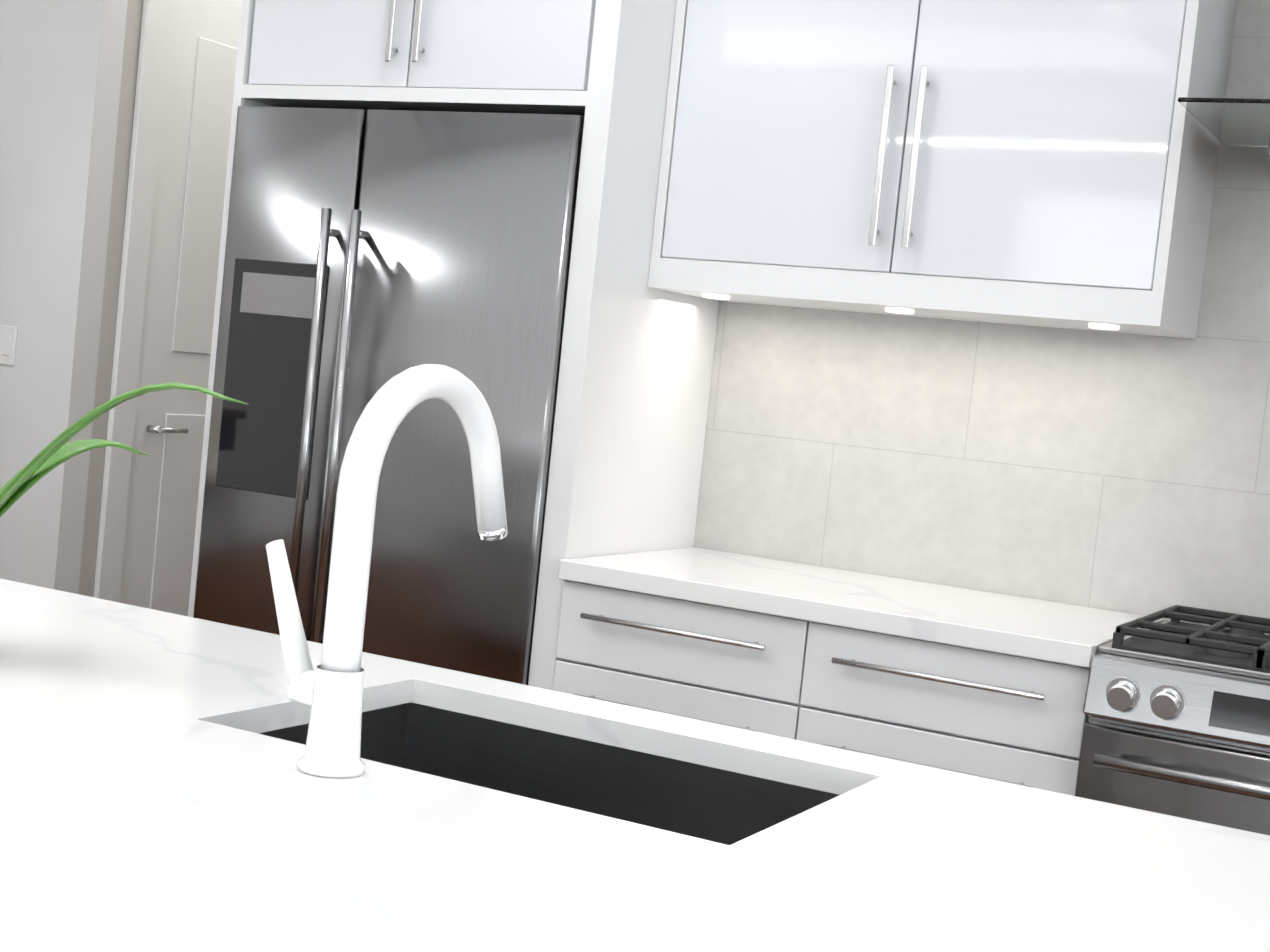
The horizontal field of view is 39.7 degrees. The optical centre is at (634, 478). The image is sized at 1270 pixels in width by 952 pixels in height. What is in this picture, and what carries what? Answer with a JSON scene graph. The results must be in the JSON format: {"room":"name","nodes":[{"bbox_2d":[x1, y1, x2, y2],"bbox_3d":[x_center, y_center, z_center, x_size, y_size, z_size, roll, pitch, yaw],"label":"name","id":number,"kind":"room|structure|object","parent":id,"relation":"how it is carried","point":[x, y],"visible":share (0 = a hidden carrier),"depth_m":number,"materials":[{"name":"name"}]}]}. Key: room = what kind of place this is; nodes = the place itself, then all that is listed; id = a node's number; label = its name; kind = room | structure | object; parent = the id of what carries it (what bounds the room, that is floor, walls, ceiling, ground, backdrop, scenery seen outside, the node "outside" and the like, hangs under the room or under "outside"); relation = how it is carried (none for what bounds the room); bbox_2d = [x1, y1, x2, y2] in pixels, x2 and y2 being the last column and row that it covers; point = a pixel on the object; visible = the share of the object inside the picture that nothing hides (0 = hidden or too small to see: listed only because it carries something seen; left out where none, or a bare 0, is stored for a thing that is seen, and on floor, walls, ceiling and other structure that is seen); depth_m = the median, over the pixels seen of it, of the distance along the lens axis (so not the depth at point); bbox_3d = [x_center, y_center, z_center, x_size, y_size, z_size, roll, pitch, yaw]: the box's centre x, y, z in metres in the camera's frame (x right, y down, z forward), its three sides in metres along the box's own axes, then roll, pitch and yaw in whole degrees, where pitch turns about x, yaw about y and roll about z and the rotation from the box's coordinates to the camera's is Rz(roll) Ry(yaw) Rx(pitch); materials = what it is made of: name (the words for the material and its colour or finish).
{"room":"kitchen","nodes":[
{"label":"kitchen","id":0,"kind":"room"},
{"bbox_2d":[0,0,127,593],"bbox_3d":[-2.143,-0.700,5.581,1.150,2.950,0.100,8,4,28],"label":"wall","id":1,"kind":"structure","parent":0,"point":[61,62],"depth_m":5.34,"materials":[{"name":"grey paint"}]},
{"bbox_2d":[0,325,16,365],"bbox_3d":[-1.953,-0.413,5.420,0.120,0.120,0.009,8,4,28],"label":"switch plate","id":2,"kind":"object","parent":1,"relation":"attached to","point":[8,335],"visible":1,"depth_m":5.40,"materials":[{"name":"white plastic"}]},
{"bbox_2d":[78,0,143,596],"bbox_3d":[-1.204,-0.644,6.245,0.100,2.950,1.950,8,4,28],"label":"door frame","id":3,"kind":"structure","parent":0,"point":[112,275],"depth_m":5.39,"materials":[{"name":"paint"}]},
{"bbox_2d":[94,0,241,615],"bbox_3d":[-1.315,-0.478,5.892,0.069,2.640,1.100,8,4,28],"label":"hall door","id":4,"kind":"structure","parent":3,"relation":"in","point":[176,190],"depth_m":5.59,"materials":[{"name":"beige wood"}]},
{"bbox_3d":[0.160,1.324,1.443,9.700,0.100,9.400,8,4,28],"label":"floor","id":5,"kind":"structure","parent":0,"visible":0},
{"bbox_2d":[193,106,584,684],"bbox_3d":[-0.472,0.118,4.088,0.900,1.844,0.678,8,4,28],"label":"refrigerator","id":6,"kind":"object","parent":5,"relation":"on","point":[369,254],"visible":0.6,"depth_m":3.79,"materials":[{"name":"silver metal"}]},
{"bbox_2d":[188,0,718,689],"bbox_3d":[-0.393,-0.389,4.071,0.989,2.869,0.630,8,4,28],"label":"tall cabinet","id":7,"kind":"object","parent":5,"relation":"on","point":[632,400],"visible":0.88,"depth_m":3.73,"materials":[{"name":"white wood"}]},
{"bbox_2d":[0,579,1269,951],"bbox_3d":[-0.666,0.700,1.869,2.908,0.919,1.251,8,4,28],"label":"kitchen island","id":8,"kind":"object","parent":5,"relation":"on","point":[160,791],"visible":1,"depth_m":1.60,"materials":[{"name":"stone"}]},
{"bbox_2d":[0,382,247,516],"bbox_3d":[-0.817,-0.130,2.079,0.607,0.672,0.466,8,4,28],"label":"orchid","id":9,"kind":"object","parent":8,"relation":"on","point":[53,454],"visible":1,"depth_m":2.08,"materials":[{"name":"green plant"}]},
{"bbox_2d":[266,364,507,777],"bbox_3d":[-0.241,0.080,1.812,0.106,0.402,0.314,8,4,28],"label":"faucet","id":10,"kind":"object","parent":8,"relation":"on","point":[330,689],"visible":1,"depth_m":1.70,"materials":[{"name":"white metal"}]},
{"bbox_2d":[553,547,1163,795],"bbox_3d":[0.420,0.693,3.640,1.088,0.939,0.648,8,4,28],"label":"base cabinet","id":11,"kind":"object","parent":5,"relation":"on","point":[986,684],"visible":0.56,"depth_m":3.37,"materials":[{"name":"white wood"}]},
{"bbox_2d":[1075,605,1269,835],"bbox_3d":[1.232,0.786,3.178,0.785,0.974,0.710,8,4,28],"label":"range","id":12,"kind":"object","parent":5,"relation":"on","point":[1177,712],"visible":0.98,"depth_m":3.02,"materials":[{"name":"silver metal"}]},
{"bbox_3d":[2.450,-0.072,2.997,7.240,2.950,0.100,8,4,28],"label":"wall","id":13,"kind":"structure","parent":0,"visible":0},
{"bbox_2d":[648,0,1236,338],"bbox_3d":[0.651,-1.017,3.649,1.086,1.358,0.394,8,4,28],"label":"upper cabinet","id":14,"kind":"object","parent":13,"relation":"attached to","point":[1047,163],"visible":1,"depth_m":3.49,"materials":[{"name":"white wood"}]},
{"bbox_2d":[694,0,1269,634],"bbox_3d":[2.899,-0.007,2.700,6.158,2.950,0.006,8,4,28],"label":"tile backsplash","id":15,"kind":"structure","parent":13,"relation":"attached to","point":[1114,472],"depth_m":3.78,"materials":[{"name":"tile"}]},
{"bbox_2d":[1178,97,1269,157],"bbox_3d":[1.486,-1.103,3.153,0.802,1.116,0.492,8,4,28],"label":"range hood","id":16,"kind":"object","parent":13,"relation":"attached to","point":[1234,122],"visible":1,"depth_m":3.25,"materials":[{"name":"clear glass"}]}
]}

